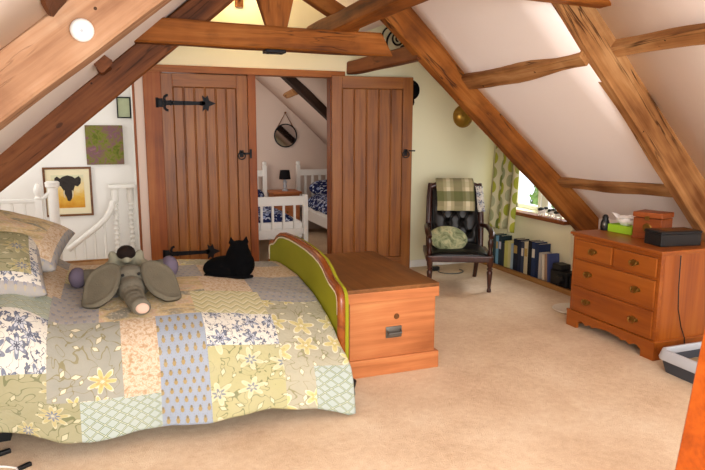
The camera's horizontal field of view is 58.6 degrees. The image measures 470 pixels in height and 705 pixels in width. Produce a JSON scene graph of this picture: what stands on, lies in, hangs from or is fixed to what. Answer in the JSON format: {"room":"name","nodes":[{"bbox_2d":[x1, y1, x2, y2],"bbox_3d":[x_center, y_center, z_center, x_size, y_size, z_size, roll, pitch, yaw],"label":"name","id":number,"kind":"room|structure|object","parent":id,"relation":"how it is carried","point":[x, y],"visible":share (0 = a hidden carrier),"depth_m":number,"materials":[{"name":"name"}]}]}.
{"room":"bedroom","nodes":[
{"label":"bedroom","id":0,"kind":"room"},
{"bbox_2d":[0,0,49,49],"bbox_3d":[-0.428,-0.761,0.670,3.244,2.730,4.981,-3,10,-21],"label":"ceiling","id":1,"kind":"structure","parent":0,"point":[16,16],"depth_m":2.64,"materials":[{"name":"white paint"}]},
{"bbox_2d":[0,87,138,260],"bbox_3d":[-3.553,-0.895,6.344,2.730,2.700,0.100,-3,10,-21],"label":"wall","id":2,"kind":"structure","parent":0,"point":[71,152],"depth_m":6.68,"materials":[{"name":"white paint"}]},
{"bbox_2d":[42,167,93,216],"bbox_3d":[-2.974,-0.453,6.575,0.465,0.515,0.025,-3,10,-21],"label":"picture","id":3,"kind":"object","parent":2,"relation":"attached to","point":[75,194],"visible":0.83,"depth_m":6.58,"materials":[{"name":"beige"}]},
{"bbox_2d":[50,175,84,207],"bbox_3d":[-2.975,-0.455,6.571,0.312,0.345,0.002,-3,10,-21],"label":"painting","id":4,"kind":"object","parent":3,"relation":"attached to","point":[71,189],"depth_m":6.58},
{"bbox_2d":[84,125,123,164],"bbox_3d":[-2.614,-0.950,6.627,0.370,0.410,0.030,-3,10,-21],"label":"abstract canvas","id":5,"kind":"object","parent":2,"relation":"attached to","point":[104,143],"visible":1,"depth_m":6.61},
{"bbox_2d":[116,97,130,117],"bbox_3d":[-2.417,-1.347,6.636,0.140,0.220,0.025,-3,10,-21],"label":"picture","id":6,"kind":"object","parent":2,"relation":"attached to","point":[123,103],"visible":0.95,"depth_m":6.63,"materials":[{"name":"green paper"}]},
{"bbox_2d":[0,0,186,153],"bbox_3d":[-1.552,-1.108,3.864,3.380,2.848,1.333,-3,10,-21],"label":"ceiling","id":7,"kind":"structure","parent":0,"point":[22,124],"depth_m":3.90,"materials":[{"name":"white paint"}]},
{"bbox_2d":[0,0,234,193],"bbox_3d":[-1.889,-0.882,4.356,2.836,2.426,0.159,-3,10,-21],"label":"beam","id":8,"kind":"structure","parent":7,"relation":"attached to","point":[87,101],"depth_m":4.30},
{"bbox_2d":[94,54,113,76],"bbox_3d":[-1.613,-1.092,4.075,0.119,0.132,0.604,-3,10,-20],"label":"beam","id":9,"kind":"structure","parent":8,"relation":"attached to","point":[104,65],"depth_m":3.81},
{"bbox_2d":[134,18,391,56],"bbox_3d":[-0.664,-1.438,4.583,2.050,0.175,0.139,-3,10,-21],"label":"beam","id":10,"kind":"structure","parent":8,"relation":"attached to","point":[178,32],"depth_m":4.53,"materials":[{"name":"brown wood"}]},
{"bbox_2d":[263,49,285,54],"bbox_3d":[-0.575,-1.343,4.618,0.150,0.028,0.120,-3,10,-21],"label":"plate","id":11,"kind":"object","parent":10,"relation":"attached to","point":[266,51],"visible":1,"depth_m":4.57,"materials":[{"name":"black"}]},
{"bbox_2d":[257,0,293,25],"bbox_3d":[-0.583,-1.741,4.568,0.462,0.732,0.162,-3,10,-20],"label":"post","id":12,"kind":"object","parent":10,"relation":"on","point":[273,12],"visible":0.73,"depth_m":4.55,"materials":[{"name":"brown wood"}]},
{"bbox_2d":[308,0,428,31],"bbox_3d":[0.566,-1.329,3.086,0.159,0.140,4.900,-4,10,-21],"label":"tie beam","id":13,"kind":"structure","parent":10,"relation":"on","point":[361,13],"depth_m":4.23,"materials":[{"name":"brown wood"}]},
{"bbox_2d":[302,0,359,31],"bbox_3d":[-0.195,-1.851,5.090,0.594,0.405,0.107,-3,10,-20],"label":"beam","id":14,"kind":"structure","parent":13,"relation":"on","point":[326,7],"depth_m":5.05,"materials":[{"name":"brown wood"}]},
{"bbox_2d":[130,86,139,249],"bbox_3d":[-2.175,-0.903,6.420,0.100,2.700,0.940,-3,10,-21],"label":"wall","id":15,"kind":"structure","parent":0,"point":[130,86],"depth_m":6.58,"materials":[{"name":"white paint"}]},
{"bbox_2d":[131,83,142,250],"bbox_3d":[-2.033,-0.567,5.941,0.020,2.200,0.112,-3,10,-21],"label":"trim","id":16,"kind":"structure","parent":15,"relation":"attached to","point":[132,85],"depth_m":5.88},
{"bbox_2d":[255,78,326,228],"bbox_3d":[-0.918,-1.317,9.465,3.300,2.500,0.100,-3,10,-21],"label":"wall","id":17,"kind":"structure","parent":0,"point":[309,149],"depth_m":9.38,"materials":[{"name":"paint"}]},
{"bbox_2d":[274,112,296,146],"bbox_3d":[-0.994,-1.563,9.316,0.350,0.524,0.044,-3,10,-21],"label":"round mirror","id":18,"kind":"object","parent":17,"relation":"attached to","point":[285,135],"visible":1,"depth_m":9.32,"materials":[{"name":"black metal"}]},
{"bbox_2d":[275,125,295,145],"bbox_3d":[-0.995,-1.477,9.332,0.320,0.320,0.007,-3,10,-21],"label":"mirror glass","id":19,"kind":"object","parent":18,"relation":"attached to","point":[285,135],"depth_m":9.33,"materials":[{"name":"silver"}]},
{"bbox_2d":[255,76,326,144],"bbox_3d":[-0.163,-1.418,8.170,2.098,1.870,2.892,-3,10,-21],"label":"ceiling","id":20,"kind":"structure","parent":0,"point":[304,111],"depth_m":8.63,"materials":[{"name":"paint"}]},
{"bbox_2d":[284,89,297,97],"bbox_3d":[-0.871,-1.945,8.641,0.120,0.126,1.158,-2,10,-15],"label":"beam","id":21,"kind":"structure","parent":20,"relation":"attached to","point":[290,93],"depth_m":8.30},
{"bbox_2d":[280,77,326,120],"bbox_3d":[-0.322,-1.543,7.865,1.684,1.497,0.168,-3,10,-21],"label":"beam","id":22,"kind":"structure","parent":20,"relation":"attached to","point":[294,83],"depth_m":7.68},
{"bbox_2d":[134,0,494,259],"bbox_3d":[-0.130,-1.286,6.571,4.070,3.420,0.120,-3,10,-21],"label":"wall","id":23,"kind":"structure","parent":0,"point":[443,149],"depth_m":6.86,"materials":[{"name":"beige paint"}]},
{"bbox_2d":[134,77,151,260],"bbox_3d":[-1.970,-0.492,5.922,0.073,2.060,0.015,-3,10,-21],"label":"trim","id":24,"kind":"structure","parent":23,"relation":"attached to","point":[138,85],"depth_m":5.89,"materials":[{"name":"paint"}]},
{"bbox_2d":[155,73,251,259],"bbox_3d":[-1.415,-0.518,6.104,0.887,2.030,0.067,-3,10,-21],"label":"door","id":25,"kind":"structure","parent":23,"relation":"in","point":[205,116],"depth_m":6.08,"materials":[{"name":"brown wood"}]},
{"bbox_2d":[235,0,242,6],"bbox_3d":[-1.050,-2.256,5.888,0.150,0.205,0.174,-3,10,-21],"label":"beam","id":26,"kind":"structure","parent":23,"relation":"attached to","point":[238,3],"depth_m":5.96,"materials":[{"name":"brown wood"}]},
{"bbox_2d":[142,64,344,261],"bbox_3d":[-1.035,-0.581,6.301,1.990,2.115,0.155,-3,10,-21],"label":"door frame","id":27,"kind":"structure","parent":23,"relation":"attached to","point":[151,80],"depth_m":6.01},
{"bbox_2d":[331,76,414,267],"bbox_3d":[0.224,-0.612,6.613,0.895,2.055,0.067,-2,10,-12],"label":"door","id":28,"kind":"structure","parent":23,"relation":"in","point":[372,117],"depth_m":6.59,"materials":[{"name":"brown wood"}]},
{"bbox_2d":[382,27,403,47],"bbox_3d":[0.448,-2.016,6.584,0.319,0.304,0.046,-3,10,-21],"label":"scroll","id":29,"kind":"object","parent":23,"relation":"attached to","point":[390,33],"visible":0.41,"depth_m":6.54,"materials":[{"name":"black"}]},
{"bbox_2d":[413,80,419,104],"bbox_3d":[0.640,-1.522,6.705,0.216,0.268,0.098,-3,10,-21],"label":"hat","id":30,"kind":"object","parent":23,"relation":"hanging from","point":[416,89],"visible":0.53,"depth_m":6.69,"materials":[{"name":"black fabric"}]},
{"bbox_2d":[410,259,465,266],"bbox_3d":[1.112,0.297,7.251,1.150,0.080,0.015,-3,10,-21],"label":"baseboard","id":31,"kind":"structure","parent":23,"relation":"attached to","point":[422,262],"depth_m":7.13,"materials":[{"name":"white paint"}]},
{"bbox_2d":[453,106,471,127],"bbox_3d":[1.245,-1.322,6.991,0.254,0.252,0.070,-3,10,-21],"label":"brass bowl","id":32,"kind":"object","parent":23,"relation":"attached to","point":[461,119],"visible":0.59,"depth_m":6.97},
{"bbox_2d":[0,228,692,469],"bbox_3d":[-0.369,0.886,4.246,7.000,0.080,11.000,-3,10,-21],"label":"floor","id":33,"kind":"structure","parent":0,"point":[513,385],"depth_m":3.40,"materials":[{"name":"beige carpet"}]},
{"bbox_2d":[0,448,10,455],"bbox_3d":[-1.677,1.043,3.001,0.024,0.020,0.080,9,13,43],"label":"plug","id":34,"kind":"object","parent":33,"relation":"on","point":[8,450],"visible":1,"depth_m":3.01,"materials":[{"name":"black plastic"}]},
{"bbox_2d":[0,465,17,469],"bbox_3d":[-1.640,1.069,2.871,0.287,0.010,0.061,1,10,6],"label":"cable","id":35,"kind":"object","parent":33,"relation":"on","point":[1,466],"visible":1,"depth_m":2.88,"materials":[{"name":"white plastic"}]},
{"bbox_2d":[17,461,31,469],"bbox_3d":[-1.509,1.064,2.890,0.020,0.018,0.060,7,12,33],"label":"plug","id":36,"kind":"object","parent":33,"relation":"on","point":[28,464],"visible":1,"depth_m":2.89,"materials":[{"name":"black plastic"}]},
{"bbox_2d":[0,181,62,259],"bbox_3d":[-3.210,0.062,5.610,1.147,1.062,0.122,-3,10,-21],"label":"balustrade","id":37,"kind":"object","parent":33,"relation":"on","point":[51,194],"visible":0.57,"depth_m":5.68,"materials":[{"name":"white paint"}]},
{"bbox_2d":[65,258,107,265],"bbox_3d":[-2.056,0.459,5.039,0.487,0.482,0.312,-3,10,-21],"label":"wicker basket","id":38,"kind":"object","parent":33,"relation":"on","point":[92,261],"visible":0.02,"depth_m":5.07,"materials":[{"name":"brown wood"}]},
{"bbox_2d":[66,183,135,260],"bbox_3d":[-2.606,-0.040,6.511,0.720,0.965,0.140,-3,10,-21],"label":"balustrade","id":39,"kind":"object","parent":33,"relation":"on","point":[113,205],"visible":0.72,"depth_m":6.48,"materials":[{"name":"white paint"}]},
{"bbox_2d":[0,232,356,441],"bbox_3d":[-1.239,0.312,3.994,2.062,1.130,1.764,-3,10,-21],"label":"bed","id":40,"kind":"object","parent":33,"relation":"on","point":[301,257],"visible":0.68,"depth_m":3.87,"materials":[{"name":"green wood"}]},
{"bbox_2d":[0,259,355,443],"bbox_3d":[-1.232,0.503,3.968,1.897,0.736,2.063,-3,10,-21],"label":"patchwork quilt","id":41,"kind":"object","parent":40,"relation":"on","point":[70,372],"visible":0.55,"depth_m":3.19,"materials":[{"name":"multicoloured fabric"}]},
{"bbox_2d":[0,231,47,297],"bbox_3d":[-1.975,0.159,3.391,0.557,0.333,0.733,-5,11,-27],"label":"pillow sham","id":42,"kind":"object","parent":41,"relation":"on","point":[21,273],"visible":0.84,"depth_m":3.26,"materials":[{"name":"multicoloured fabric"}]},
{"bbox_2d":[0,210,74,271],"bbox_3d":[-2.079,0.025,3.784,0.637,0.337,0.756,-2,10,-15],"label":"pillow sham","id":43,"kind":"object","parent":41,"relation":"on","point":[51,238],"visible":0.64,"depth_m":3.75,"materials":[{"name":"beige fabric"}]},
{"bbox_2d":[68,256,181,314],"bbox_3d":[-1.300,0.252,3.608,0.621,0.226,0.917,-3,10,-21],"label":"toy","id":44,"kind":"object","parent":41,"relation":"on","point":[131,282],"visible":0.93,"depth_m":3.46,"materials":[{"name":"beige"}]},
{"bbox_2d":[105,245,147,266],"bbox_3d":[-1.348,0.138,3.741,0.264,0.174,0.268,-3,10,-21],"label":"plush toy","id":45,"kind":"object","parent":44,"relation":"on","point":[126,254],"visible":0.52,"depth_m":3.65,"materials":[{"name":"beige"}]},
{"bbox_2d":[203,237,254,278],"bbox_3d":[-0.827,0.145,4.148,0.340,0.279,0.324,-3,10,-21],"label":"cat","id":46,"kind":"object","parent":41,"relation":"on","point":[238,262],"visible":0.94,"depth_m":4.05},
{"bbox_2d":[257,161,307,241],"bbox_3d":[-1.349,-0.366,8.165,0.980,1.060,2.133,-3,10,-21],"label":"bed","id":47,"kind":"object","parent":33,"relation":"on","point":[267,231],"visible":0.43,"depth_m":7.29,"materials":[{"name":"white paint"}]},
{"bbox_2d":[258,189,264,196],"bbox_3d":[-1.542,-0.561,8.886,0.596,0.242,0.353,-3,10,-16],"label":"bed pillow","id":48,"kind":"object","parent":47,"relation":"on","point":[260,193],"visible":0.09,"depth_m":8.90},
{"bbox_2d":[258,206,292,222],"bbox_3d":[-1.291,-0.225,8.032,0.830,0.292,1.621,-3,10,-21],"label":"duvet","id":49,"kind":"object","parent":47,"relation":"on","point":[266,209],"visible":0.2,"depth_m":7.40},
{"bbox_2d":[267,189,301,219],"bbox_3d":[-1.004,-0.338,9.271,0.430,0.635,0.406,-3,10,-21],"label":"chest","id":50,"kind":"object","parent":33,"relation":"on","point":[291,192],"visible":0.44,"depth_m":9.10,"materials":[{"name":"brown wood"}]},
{"bbox_2d":[279,170,290,190],"bbox_3d":[-0.987,-0.797,9.180,0.170,0.300,0.170,-3,10,-21],"label":"table lamp","id":51,"kind":"object","parent":50,"relation":"on","point":[284,174],"visible":1,"depth_m":9.12,"materials":[{"name":"grey plastic"}]},
{"bbox_2d":[296,161,326,228],"bbox_3d":[-0.086,-0.472,8.815,0.970,1.060,1.803,-3,10,-21],"label":"bed","id":52,"kind":"object","parent":33,"relation":"on","point":[317,217],"visible":0.15,"depth_m":9.38,"materials":[{"name":"white paint"}]},
{"bbox_2d":[308,194,326,214],"bbox_3d":[-0.055,-0.383,8.669,0.875,0.288,1.283,-3,10,-21],"label":"duvet","id":53,"kind":"object","parent":52,"relation":"on","point":[318,202],"visible":0.12,"depth_m":8.73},
{"bbox_2d":[309,180,326,193],"bbox_3d":[-0.357,-0.697,9.354,0.596,0.242,0.353,-3,10,-16],"label":"bed pillow","id":54,"kind":"object","parent":52,"relation":"on","point":[318,187],"visible":0.38,"depth_m":9.21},
{"bbox_2d":[324,251,438,378],"bbox_3d":[0.065,0.515,4.488,0.643,0.572,1.147,-3,10,-21],"label":"chest","id":55,"kind":"object","parent":33,"relation":"on","point":[392,304],"visible":0.71,"depth_m":4.01,"materials":[{"name":"brown wood"}]},
{"bbox_2d":[432,266,439,270],"bbox_3d":[0.913,0.370,6.924,0.080,0.045,0.060,-3,10,-21],"label":"plug adapter","id":56,"kind":"object","parent":33,"relation":"on","point":[435,268],"visible":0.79,"depth_m":6.90,"materials":[{"name":"black plastic"}]},
{"bbox_2d":[438,269,463,273],"bbox_3d":[1.078,0.399,6.842,0.289,0.012,0.195,-1,10,-8],"label":"cord","id":57,"kind":"object","parent":33,"relation":"on","point":[459,269],"visible":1,"depth_m":6.78,"materials":[{"name":"black plastic"}]},
{"bbox_2d":[423,182,494,292],"bbox_3d":[1.042,-0.013,6.272,0.663,1.037,0.707,1,10,3],"label":"armchair","id":58,"kind":"object","parent":33,"relation":"on","point":[471,223],"visible":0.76,"depth_m":6.42,"materials":[{"name":"brown wood"}]},
{"bbox_2d":[431,226,466,248],"bbox_3d":[0.934,0.035,6.140,0.374,0.240,0.192,2,10,11],"label":"cushion","id":59,"kind":"object","parent":58,"relation":"on","point":[443,237],"visible":0.83,"depth_m":6.08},
{"bbox_2d":[436,178,474,210],"bbox_3d":[1.059,-0.421,6.489,0.393,0.322,0.204,1,10,3],"label":"throw","id":60,"kind":"object","parent":58,"relation":"on","point":[453,194],"visible":1,"depth_m":6.43,"materials":[{"name":"green fabric"}]},
{"bbox_2d":[475,186,484,211],"bbox_3d":[1.305,-0.368,6.403,0.077,0.259,0.106,-3,10,-21],"label":"scarf","id":61,"kind":"object","parent":58,"relation":"hanging from","point":[479,189],"visible":1,"depth_m":6.40,"materials":[{"name":"white fabric"}]},
{"bbox_2d":[481,263,570,295],"bbox_3d":[1.896,0.436,6.534,0.205,0.052,1.940,-3,10,-21],"label":"shelf","id":62,"kind":"object","parent":33,"relation":"on","point":[541,282],"visible":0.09,"depth_m":6.40,"materials":[{"name":"brown wood"}]},
{"bbox_2d":[495,235,498,263],"bbox_3d":[1.690,0.163,7.091,0.145,0.320,0.050,-3,10,-21],"label":"book","id":63,"kind":"object","parent":62,"relation":"on","point":[497,236],"visible":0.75,"depth_m":7.06,"materials":[{"name":"blue paper"}]},
{"bbox_2d":[493,233,506,262],"bbox_3d":[1.671,0.149,7.144,0.143,0.330,0.055,-3,10,-21],"label":"book","id":64,"kind":"object","parent":62,"relation":"on","point":[494,239],"visible":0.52,"depth_m":7.11,"materials":[{"name":"teal paper"}]},
{"bbox_2d":[501,243,504,265],"bbox_3d":[1.724,0.216,6.989,0.127,0.250,0.050,-3,10,-21],"label":"book","id":65,"kind":"object","parent":62,"relation":"on","point":[503,244],"visible":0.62,"depth_m":6.96,"materials":[{"name":"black paper"}]},
{"bbox_2d":[498,235,511,264],"bbox_3d":[1.707,0.167,7.036,0.137,0.330,0.055,-3,10,-21],"label":"book","id":66,"kind":"object","parent":62,"relation":"on","point":[502,238],"visible":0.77,"depth_m":7.00,"materials":[{"name":"teal paper"}]},
{"bbox_2d":[504,240,511,266],"bbox_3d":[1.746,0.206,6.930,0.127,0.290,0.060,-3,10,-21],"label":"book","id":67,"kind":"object","parent":62,"relation":"on","point":[506,242],"visible":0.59,"depth_m":6.91,"materials":[{"name":"beige paper"}]},
{"bbox_2d":[507,240,513,267],"bbox_3d":[1.767,0.210,6.874,0.127,0.300,0.050,-3,10,-21],"label":"book","id":68,"kind":"object","parent":62,"relation":"on","point":[512,241],"visible":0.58,"depth_m":6.85,"materials":[{"name":"beige paper"}]},
{"bbox_2d":[510,243,513,268],"bbox_3d":[1.785,0.228,6.830,0.127,0.280,0.040,-3,10,-21],"label":"book","id":69,"kind":"object","parent":62,"relation":"on","point":[512,244],"visible":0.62,"depth_m":6.80,"materials":[{"name":"beige paper"}]},
{"bbox_2d":[513,238,528,270],"bbox_3d":[1.814,0.208,6.770,0.145,0.340,0.075,-3,10,-21],"label":"book","id":70,"kind":"object","parent":62,"relation":"on","point":[515,250],"visible":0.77,"depth_m":6.74,"materials":[{"name":"blue paper"}]},
{"bbox_2d":[520,241,525,272],"bbox_3d":[1.854,0.233,6.656,0.137,0.330,0.050,-3,10,-21],"label":"book","id":71,"kind":"object","parent":62,"relation":"on","point":[522,243],"visible":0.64,"depth_m":6.63,"materials":[{"name":"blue paper"}]},
{"bbox_2d":[517,240,529,271],"bbox_3d":[1.839,0.224,6.709,0.143,0.330,0.050,-3,10,-21],"label":"book","id":72,"kind":"object","parent":62,"relation":"on","point":[519,242],"visible":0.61,"depth_m":6.68,"materials":[{"name":"blue paper"}]},
{"bbox_2d":[523,241,528,273],"bbox_3d":[1.879,0.237,6.602,0.145,0.340,0.060,-3,10,-21],"label":"book","id":73,"kind":"object","parent":62,"relation":"on","point":[526,242],"visible":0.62,"depth_m":6.57,"materials":[{"name":"beige paper"}]},
{"bbox_2d":[527,240,539,275],"bbox_3d":[1.902,0.237,6.543,0.143,0.360,0.055,-3,10,-21],"label":"book","id":74,"kind":"object","parent":62,"relation":"on","point":[530,242],"visible":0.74,"depth_m":6.52,"materials":[{"name":"blue paper"}]},
{"bbox_2d":[531,241,546,276],"bbox_3d":[1.924,0.247,6.485,0.145,0.360,0.060,-3,10,-21],"label":"book","id":75,"kind":"object","parent":62,"relation":"on","point":[535,242],"visible":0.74,"depth_m":6.45,"materials":[{"name":"blue paper"}]},
{"bbox_2d":[534,243,550,277],"bbox_3d":[1.946,0.262,6.431,0.143,0.350,0.050,-3,10,-21],"label":"book","id":76,"kind":"object","parent":62,"relation":"on","point":[542,247],"visible":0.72,"depth_m":6.39,"materials":[{"name":"blue paper"}]},
{"bbox_2d":[542,254,544,279],"bbox_3d":[1.974,0.322,6.342,0.128,0.262,0.053,-3,10,-21],"label":"book","id":77,"kind":"object","parent":62,"relation":"on","point":[543,255],"visible":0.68,"depth_m":6.32,"materials":[{"name":"beige paper"}]},
{"bbox_2d":[538,252,551,278],"bbox_3d":[1.956,0.309,6.388,0.127,0.270,0.040,-3,10,-21],"label":"book","id":78,"kind":"object","parent":62,"relation":"on","point":[540,253],"visible":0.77,"depth_m":6.36,"materials":[{"name":"beige paper"}]},
{"bbox_2d":[544,254,546,280],"bbox_3d":[1.989,0.323,6.303,0.127,0.272,0.054,-3,10,-21],"label":"book","id":79,"kind":"object","parent":62,"relation":"on","point":[545,264],"visible":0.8,"depth_m":6.28,"materials":[{"name":"beige paper"}]},
{"bbox_2d":[547,253,558,281],"bbox_3d":[2.003,0.325,6.266,0.127,0.281,0.054,-3,10,-21],"label":"book","id":80,"kind":"object","parent":62,"relation":"on","point":[552,258],"visible":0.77,"depth_m":6.24,"materials":[{"name":"blue paper"}]},
{"bbox_2d":[550,262,571,288],"bbox_3d":[2.034,0.390,6.096,0.190,0.210,0.240,-3,10,-21],"label":"case","id":81,"kind":"object","parent":62,"relation":"on","point":[561,272],"visible":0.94,"depth_m":6.06,"materials":[{"name":"leather"}]},
{"bbox_2d":[569,276,571,289],"bbox_3d":[2.126,0.457,5.948,0.110,0.130,0.100,-3,10,-21],"label":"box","id":82,"kind":"object","parent":62,"relation":"on","point":[570,277],"visible":0.2,"depth_m":5.95,"materials":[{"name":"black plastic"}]},
{"bbox_2d":[552,303,569,313],"bbox_3d":[1.909,0.642,5.434,0.350,0.018,0.350,-3,10,-21],"label":"dish","id":83,"kind":"object","parent":33,"relation":"on","point":[560,307],"visible":0.38,"depth_m":5.48,"materials":[{"name":"beige"}]},
{"bbox_2d":[566,229,704,360],"bbox_3d":[2.144,0.396,4.690,0.616,0.755,0.894,-3,10,-21],"label":"dresser","id":84,"kind":"object","parent":33,"relation":"on","point":[624,286],"visible":0.96,"depth_m":4.36,"materials":[{"name":"brown wood"}]},
{"bbox_2d":[600,214,609,230],"bbox_3d":[2.009,-0.102,4.988,0.077,0.125,0.081,-3,10,-21],"label":"bird figurine","id":85,"kind":"object","parent":84,"relation":"on","point":[605,219],"visible":0.99,"depth_m":4.97,"materials":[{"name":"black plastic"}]},
{"bbox_2d":[608,212,635,234],"bbox_3d":[2.112,-0.091,4.841,0.144,0.153,0.284,-4,11,-25],"label":"tissue box","id":86,"kind":"object","parent":84,"relation":"on","point":[623,226],"visible":0.85,"depth_m":4.83,"materials":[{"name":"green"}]},
{"bbox_2d":[631,209,673,238],"bbox_3d":[2.204,-0.074,4.615,0.184,0.198,0.220,-8,12,-38],"label":"wooden box","id":87,"kind":"object","parent":84,"relation":"on","point":[645,218],"visible":0.8,"depth_m":4.56,"materials":[{"name":"brown wood"}]},
{"bbox_2d":[644,227,702,246],"bbox_3d":[2.235,0.012,4.382,0.326,0.106,0.176,-2,10,-13],"label":"box","id":88,"kind":"object","parent":84,"relation":"on","point":[673,236],"visible":1,"depth_m":4.31,"materials":[{"name":"black plastic"}]},
{"bbox_2d":[678,256,684,343],"bbox_3d":[2.233,0.465,4.247,0.118,0.671,0.012,-3,10,-18],"label":"cable","id":89,"kind":"object","parent":84,"relation":"hanging from","point":[680,256],"visible":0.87,"depth_m":4.22,"materials":[{"name":"black plastic"}]},
{"bbox_2d":[659,341,701,383],"bbox_3d":[2.291,0.824,3.979,0.524,0.152,0.444,-3,10,-21],"label":"tray","id":90,"kind":"object","parent":33,"relation":"on","point":[680,361],"visible":0.73,"depth_m":4.00,"materials":[{"name":"grey plastic"}]},
{"bbox_2d":[675,330,704,469],"bbox_3d":[1.400,0.088,2.187,0.479,2.223,0.162,-3,10,-21],"label":"door","id":91,"kind":"structure","parent":33,"relation":"on","point":[691,455],"depth_m":2.26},
{"bbox_2d":[336,0,383,31],"bbox_3d":[-0.095,-2.340,5.588,0.789,0.906,1.381,-3,10,-21],"label":"ceiling","id":92,"kind":"structure","parent":0,"point":[345,3],"depth_m":5.87,"materials":[{"name":"white paint"}]},
{"bbox_2d":[492,178,574,270],"bbox_3d":[1.996,-0.887,6.659,0.220,2.620,1.360,-3,10,-21],"label":"wall","id":93,"kind":"structure","parent":0,"point":[560,237],"depth_m":6.46,"materials":[{"name":"beige paint"}]},
{"bbox_2d":[516,171,550,212],"bbox_3d":[2.064,-0.651,6.613,0.072,0.830,1.050,-3,10,-21],"label":"window","id":94,"kind":"structure","parent":93,"relation":"in","point":[543,202],"depth_m":6.95,"materials":[{"name":"white paint"}]},
{"bbox_2d":[516,210,569,224],"bbox_3d":[1.935,-0.215,6.675,0.240,0.040,1.220,-3,10,-21],"label":"window sill","id":95,"kind":"structure","parent":93,"relation":"attached to","point":[518,212],"depth_m":6.40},
{"bbox_2d":[538,207,547,215],"bbox_3d":[1.950,-0.245,6.436,0.060,0.100,0.131,-6,11,-30],"label":"animal figurine","id":96,"kind":"object","parent":95,"relation":"on","point":[541,210],"visible":1,"depth_m":6.42,"materials":[{"name":"ceramic"}]},
{"bbox_2d":[547,208,555,217],"bbox_3d":[2.002,-0.225,6.318,0.060,0.100,0.131,-2,10,-11],"label":"animal figurine","id":97,"kind":"object","parent":95,"relation":"on","point":[550,211],"visible":0.94,"depth_m":6.30,"materials":[{"name":"ceramic"}]},
{"bbox_2d":[554,210,562,219],"bbox_3d":[2.044,-0.204,6.197,0.060,0.100,0.131,-7,12,-35],"label":"animal figurine","id":98,"kind":"object","parent":95,"relation":"on","point":[556,213],"visible":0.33,"depth_m":6.19,"materials":[{"name":"ceramic"}]},
{"bbox_3d":[1.818,-1.125,6.566,0.172,0.024,1.250,-3,10,-21],"label":"curtain rod","id":99,"kind":"object","parent":93,"relation":"attached to","visible":0},
{"bbox_2d":[488,144,518,232],"bbox_3d":[1.656,-0.603,6.862,0.105,1.113,0.596,-3,10,-21],"label":"curtain","id":100,"kind":"object","parent":99,"relation":"hanging from","point":[505,175],"visible":0.71,"depth_m":6.87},
{"bbox_2d":[412,0,692,228],"bbox_3d":[1.407,-1.280,4.819,2.934,2.720,1.444,-3,10,-21],"label":"ceiling","id":101,"kind":"structure","parent":0,"point":[568,118],"depth_m":4.81,"materials":[{"name":"white paint"}]},
{"bbox_2d":[380,8,598,230],"bbox_3d":[1.295,-0.969,5.559,2.764,2.470,0.128,-3,10,-21],"label":"beam","id":102,"kind":"structure","parent":101,"relation":"attached to","point":[406,25],"depth_m":5.45,"materials":[{"name":"brown wood"}]},
{"bbox_2d":[346,47,418,74],"bbox_3d":[0.281,-1.619,5.836,0.117,0.139,1.462,-4,10,-24],"label":"beam","id":103,"kind":"structure","parent":102,"relation":"attached to","point":[400,56],"depth_m":5.79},
{"bbox_2d":[460,49,590,88],"bbox_3d":[1.245,-1.251,4.753,0.177,0.231,1.469,-4,11,-25],"label":"beam","id":104,"kind":"structure","parent":102,"relation":"attached to","point":[519,72],"depth_m":4.60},
{"bbox_2d":[560,177,669,195],"bbox_3d":[2.215,-0.429,5.271,0.161,0.192,1.466,-4,11,-22],"label":"beam","id":105,"kind":"structure","parent":102,"relation":"attached to","point":[650,189],"depth_m":5.22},
{"bbox_2d":[552,4,704,241],"bbox_3d":[1.925,-0.911,4.289,2.287,2.413,0.124,-3,10,-21],"label":"beam","id":106,"kind":"structure","parent":101,"relation":"attached to","point":[646,123],"depth_m":4.27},
{"bbox_2d":[519,0,610,7],"bbox_3d":[0.048,-1.446,3.332,3.400,0.209,0.129,-3,10,-21],"label":"beam","id":107,"kind":"structure","parent":106,"relation":"attached to","point":[580,3],"depth_m":3.82,"materials":[{"name":"brown wood"}]},
{"bbox_2d":[612,21,704,55],"bbox_3d":[2.347,-0.997,2.594,0.183,0.199,3.422,-4,10,-21],"label":"beam","id":108,"kind":"structure","parent":106,"relation":"attached to","point":[689,35],"depth_m":3.73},
{"bbox_2d":[598,218,691,228],"bbox_3d":[3.527,0.627,3.267,0.100,0.790,6.500,-3,10,-21],"label":"wall","id":109,"kind":"structure","parent":0,"point":[600,220],"depth_m":5.92,"materials":[{"name":"white paint"}]},
{"bbox_2d":[597,0,704,180],"bbox_3d":[2.477,-0.864,1.777,3.030,2.786,4.981,-3,10,-21],"label":"ceiling","id":110,"kind":"structure","parent":0,"point":[674,78],"depth_m":3.95,"materials":[{"name":"white paint"}]},
{"bbox_3d":[-1.363,-1.177,3.082,3.238,2.731,0.262,-3,10,-21],"label":"ceiling","id":111,"kind":"structure","parent":0,"visible":0},
{"bbox_2d":[0,0,170,129],"bbox_3d":[-1.374,-0.985,3.106,2.713,2.227,0.320,-3,10,-21],"label":"beam","id":112,"kind":"structure","parent":111,"relation":"attached to","point":[46,54],"depth_m":2.95,"materials":[{"name":"wood"}]},
{"bbox_2d":[43,0,67,11],"bbox_3d":[-0.799,-0.837,1.371,0.167,0.174,3.360,-3,10,-20],"label":"beam","id":113,"kind":"structure","parent":112,"relation":"attached to","point":[51,5],"depth_m":2.83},
{"bbox_2d":[70,18,93,41],"bbox_3d":[-1.272,-0.964,2.953,0.108,0.108,0.039,-3,10,-21],"label":"smoke detector","id":114,"kind":"object","parent":112,"relation":"attached to","point":[82,30],"visible":1,"depth_m":2.94,"materials":[{"name":"white plastic"}]},
{"label":"outside","id":115,"kind":"structure","parent":0,"visible":0},
{"bbox_2d":[529,184,553,207],"bbox_3d":[3.143,0.527,9.616,1.017,3.448,0.850,-3,10,-21],"label":"shrub","id":116,"kind":"object","parent":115,"point":[534,197],"visible":0.04,"depth_m":9.28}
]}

